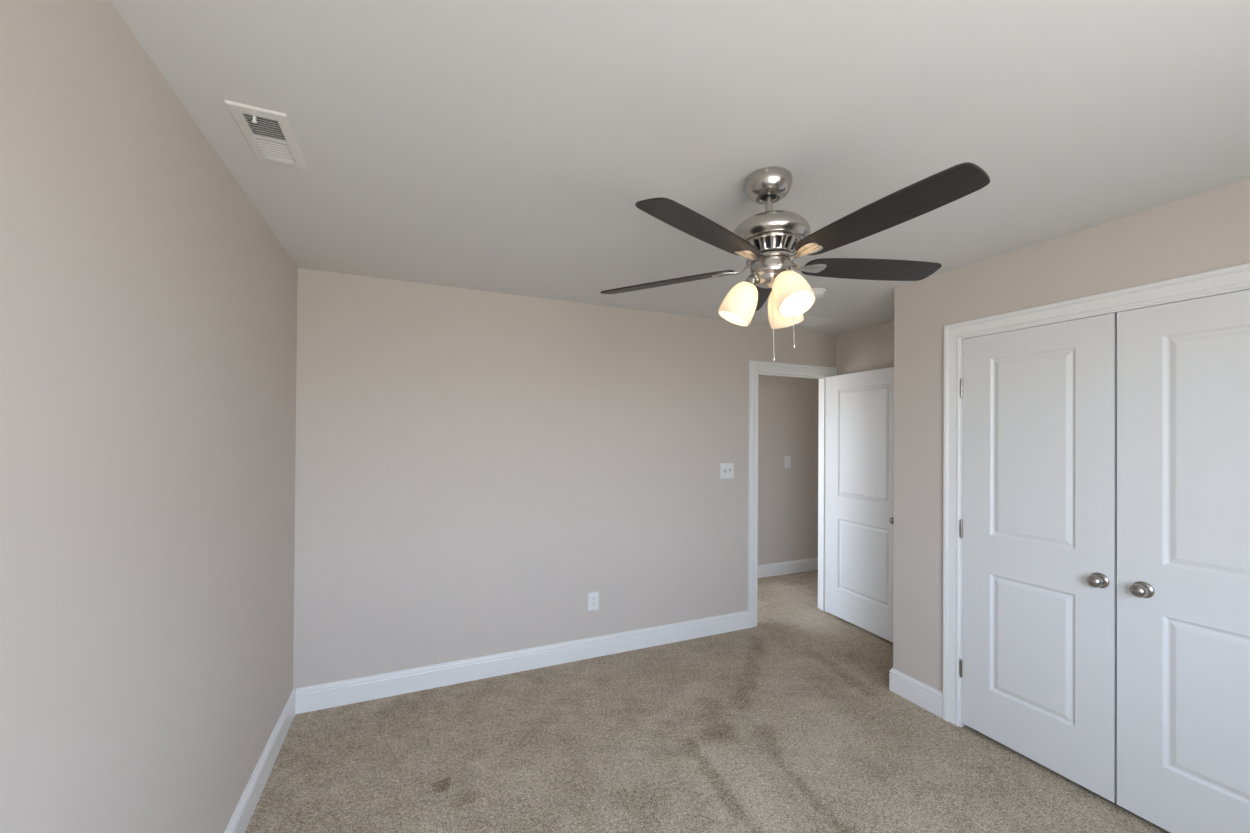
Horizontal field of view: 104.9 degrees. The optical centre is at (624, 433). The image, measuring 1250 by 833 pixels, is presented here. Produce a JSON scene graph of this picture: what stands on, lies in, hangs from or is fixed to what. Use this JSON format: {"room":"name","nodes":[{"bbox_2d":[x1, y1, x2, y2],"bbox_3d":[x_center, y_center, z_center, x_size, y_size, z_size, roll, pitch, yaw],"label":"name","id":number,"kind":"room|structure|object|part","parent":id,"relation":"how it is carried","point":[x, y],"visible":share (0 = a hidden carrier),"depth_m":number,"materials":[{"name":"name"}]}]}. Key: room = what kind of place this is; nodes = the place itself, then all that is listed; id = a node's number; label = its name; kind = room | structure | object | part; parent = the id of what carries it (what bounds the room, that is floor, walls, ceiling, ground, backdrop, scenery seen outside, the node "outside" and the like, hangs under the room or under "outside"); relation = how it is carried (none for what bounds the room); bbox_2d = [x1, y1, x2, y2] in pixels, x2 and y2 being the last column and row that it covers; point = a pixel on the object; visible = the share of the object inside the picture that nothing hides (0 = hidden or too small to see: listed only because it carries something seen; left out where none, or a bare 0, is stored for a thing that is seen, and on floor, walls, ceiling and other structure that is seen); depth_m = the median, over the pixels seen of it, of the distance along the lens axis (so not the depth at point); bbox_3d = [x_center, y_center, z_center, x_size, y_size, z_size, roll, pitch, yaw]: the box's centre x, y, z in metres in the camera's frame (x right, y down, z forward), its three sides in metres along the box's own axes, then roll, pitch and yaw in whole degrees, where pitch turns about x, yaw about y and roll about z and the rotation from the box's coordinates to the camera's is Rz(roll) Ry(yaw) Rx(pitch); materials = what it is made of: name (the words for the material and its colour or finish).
{"room":"empty bedroom","nodes":[
{"label":"empty bedroom","id":0,"kind":"room"},
{"bbox_2d":[0,0,296,832],"bbox_3d":[-1.093,0.306,0.850,0.120,2.440,4.065,1,0,-24],"label":"wall","id":1,"kind":"structure","parent":0,"point":[148,307],"depth_m":1.09,"materials":[{"name":"beige paint"}]},
{"bbox_2d":[224,689,295,832],"bbox_3d":[-1.046,1.459,0.886,0.015,0.136,3.800,1,0,-24],"label":"baseboard","id":2,"kind":"structure","parent":1,"relation":"attached to","point":[239,821],"depth_m":2.05,"materials":[{"name":"white paint"}]},
{"bbox_2d":[293,268,835,690],"bbox_3d":[1.010,0.338,3.926,6.200,2.440,0.115,1,0,-24],"label":"wall","id":3,"kind":"structure","parent":0,"point":[472,466],"depth_m":3.08,"materials":[{"name":"beige paint"}]},
{"bbox_2d":[295,611,748,713],"bbox_3d":[-0.405,1.477,3.232,3.040,0.136,0.015,1,0,-24],"label":"baseboard","id":4,"kind":"structure","parent":3,"relation":"attached to","point":[360,689],"depth_m":3.06,"materials":[{"name":"white paint"}]},
{"bbox_2d":[588,591,598,610],"bbox_3d":[-0.216,1.161,3.319,0.079,0.124,0.008,1,0,-24],"label":"wall outlet","id":5,"kind":"object","parent":3,"relation":"attached to","point":[593,597],"visible":1,"depth_m":3.32,"materials":[{"name":"white plastic"}]},
{"bbox_2d":[720,463,733,478],"bbox_3d":[0.805,0.295,3.764,0.126,0.122,0.018,1,0,-24],"label":"light switch","id":6,"kind":"object","parent":3,"relation":"attached to","point":[726,469],"visible":1,"depth_m":3.76,"materials":[{"name":"white plastic"}]},
{"bbox_2d":[748,360,836,627],"bbox_3d":[1.404,0.490,4.088,0.944,2.142,0.135,1,0,-24],"label":"trim","id":7,"kind":"structure","parent":3,"relation":"attached to","point":[756,368],"depth_m":3.94,"materials":[{"name":"white paint"}]},
{"bbox_2d":[825,367,893,642],"bbox_3d":[1.891,0.527,3.825,0.140,2.032,0.778,0,0,-20],"label":"door","id":8,"kind":"structure","parent":3,"relation":"in","point":[859,405],"depth_m":3.82,"materials":[{"name":"white paint"}]},
{"bbox_2d":[110,0,1249,333],"bbox_3d":[1.193,-0.934,3.385,6.320,0.100,6.870,1,0,-24],"label":"ceiling","id":9,"kind":"structure","parent":0,"point":[500,146],"depth_m":1.38,"materials":[{"name":"white paint"}]},
{"bbox_2d":[224,100,308,169],"bbox_3d":[-1.091,-0.898,1.480,0.143,0.024,0.305,1,0,-24],"label":"ceiling vent","id":10,"kind":"object","parent":9,"relation":"in","point":[270,135],"visible":1,"depth_m":1.46,"materials":[{"name":"white metal"}]},
{"bbox_2d":[600,162,989,360],"bbox_3d":[0.538,-0.572,1.654,1.265,0.652,1.237,1,0,-24],"label":"ceiling fan","id":11,"kind":"object","parent":9,"relation":"hanging from","point":[769,240],"visible":1,"depth_m":1.58,"materials":[{"name":"brown wood"}]},
{"bbox_3d":[0.154,-0.580,1.853,0.532,0.006,0.127,-2,11,26],"label":"blade","id":12,"kind":"part","parent":11,"relation":"part of","materials":[{"name":"brown wood"}]},
{"bbox_3d":[0.238,-0.587,1.398,0.127,0.006,0.532,15,10,43],"label":"blade","id":13,"kind":"part","parent":11,"relation":"part of","materials":[{"name":"brown wood"}]},
{"bbox_3d":[0.395,-0.454,1.693,0.137,0.153,0.126,-1,-1,-24],"label":"lamp shade","id":14,"kind":"part","parent":11,"relation":"part of","materials":[{"name":"white glass"}]},
{"bbox_3d":[0.561,-0.587,2.074,0.127,0.006,0.532,-13,-2,7],"label":"blade","id":15,"kind":"part","parent":11,"relation":"part of","materials":[{"name":"brown wood"}]},
{"bbox_3d":[0.505,-0.395,1.639,0.009,0.260,0.009,-1,-1,-24],"label":"pull chain","id":16,"kind":"part","parent":11,"relation":"part of","materials":[{"name":"silver metal"}]},
{"bbox_3d":[0.589,-0.458,1.772,0.137,0.153,0.125,-1,-1,-24],"label":"lamp shade","id":17,"kind":"part","parent":11,"relation":"part of","materials":[{"name":"white glass"}]},
{"bbox_3d":[0.542,-0.473,1.579,0.058,0.105,0.081,-1,-1,-24],"label":"bulb","id":18,"kind":"part","parent":11,"relation":"part of","materials":[{"name":"white glass"}]},
{"bbox_3d":[0.546,-0.460,1.567,0.121,0.154,0.143,-1,-1,-24],"label":"lamp shade","id":19,"kind":"part","parent":11,"relation":"part of","materials":[{"name":"white glass"}]},
{"bbox_3d":[0.897,-0.598,1.755,0.531,0.006,0.127,-1,-13,-10],"label":"blade","id":20,"kind":"part","parent":11,"relation":"part of","materials":[{"name":"black wood"}]},
{"bbox_3d":[0.697,-0.598,1.338,0.127,0.006,0.532,13,-7,-28],"label":"blade","id":21,"kind":"part","parent":11,"relation":"part of","materials":[{"name":"brown wood"}]},
{"bbox_2d":[795,315,836,326],"bbox_3d":[1.450,-0.876,3.770,0.320,0.007,0.250,1,0,-24],"label":"ceiling vent","id":22,"kind":"object","parent":9,"relation":"in","point":[811,321],"visible":0.68,"depth_m":3.76,"materials":[{"name":"white metal"}]},
{"bbox_2d":[812,288,825,298],"bbox_3d":[1.179,-0.866,2.996,0.134,0.041,0.134,1,0,-24],"label":"smoke detector","id":23,"kind":"object","parent":9,"relation":"attached to","point":[819,292],"visible":0.48,"depth_m":2.94,"materials":[{"name":"white plastic"}]},
{"bbox_2d":[245,570,1169,832],"bbox_3d":[1.176,1.606,3.370,6.320,0.100,6.870,1,0,-24],"label":"floor","id":24,"kind":"structure","parent":0,"point":[790,722],"depth_m":2.30,"materials":[{"name":"carpet"}]},
{"bbox_2d":[758,375,818,564],"bbox_3d":[1.102,0.348,5.560,4.720,2.440,2.805,1,0,-24],"label":"wall","id":25,"kind":"structure","parent":0,"point":[788,407],"depth_m":5.38,"materials":[{"name":"beige paint"}]},
{"bbox_2d":[758,558,817,577],"bbox_3d":[1.841,1.510,6.324,2.495,0.136,1.751,1,0,-24],"label":"baseboard","id":26,"kind":"structure","parent":25,"relation":"attached to","point":[781,568],"depth_m":5.36,"materials":[{"name":"white paint"}]},
{"bbox_2d":[785,456,790,467],"bbox_3d":[1.825,0.322,5.376,0.086,0.132,0.010,1,0,-24],"label":"light switch","id":27,"kind":"object","parent":25,"relation":"attached to","point":[787,458],"visible":1,"depth_m":5.37,"materials":[{"name":"white plastic"}]},
{"bbox_2d":[836,320,893,374],"bbox_3d":[2.672,0.340,2.517,0.115,2.440,3.800,1,0,-24],"label":"wall","id":28,"kind":"structure","parent":0,"point":[868,348],"depth_m":3.96,"materials":[{"name":"beige paint"}]},
{"bbox_2d":[893,179,1249,691],"bbox_3d":[2.504,0.335,1.831,0.742,2.440,2.677,1,0,-24],"label":"wall","id":29,"kind":"structure","parent":0,"point":[1210,230],"depth_m":2.58,"materials":[{"name":"beige paint"}]},
{"bbox_2d":[889,668,942,718],"bbox_3d":[2.012,1.491,2.913,0.757,0.136,0.323,1,0,-24],"label":"baseboard","id":30,"kind":"structure","parent":29,"relation":"attached to","point":[925,696],"depth_m":2.75,"materials":[{"name":"white paint"}]},
{"bbox_2d":[960,313,1116,802],"bbox_3d":[1.895,0.515,2.266,0.094,2.029,0.610,1,0,-24],"label":"door","id":31,"kind":"structure","parent":29,"relation":"in","point":[1038,523],"depth_m":2.21,"materials":[{"name":"white paint"}]},
{"bbox_3d":[1.978,0.623,2.020,0.050,0.053,0.053,1,0,-24],"label":"knob","id":32,"kind":"part","parent":31,"relation":"part of","materials":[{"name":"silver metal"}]},
{"bbox_2d":[943,263,1249,726],"bbox_3d":[2.073,0.482,2.007,0.134,2.142,1.394,1,0,-24],"label":"trim","id":33,"kind":"structure","parent":29,"relation":"attached to","point":[1234,278],"depth_m":2.55,"materials":[{"name":"white paint"}]},
{"bbox_2d":[1117,289,1249,832],"bbox_3d":[2.143,0.513,1.700,0.094,2.029,0.610,1,0,-24],"label":"door","id":34,"kind":"structure","parent":29,"relation":"in","point":[1183,367],"depth_m":1.81,"materials":[{"name":"white paint"}]},
{"bbox_3d":[2.032,0.623,1.898,0.050,0.053,0.053,1,0,-24],"label":"knob","id":35,"kind":"part","parent":34,"relation":"part of","materials":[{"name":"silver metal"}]}
]}

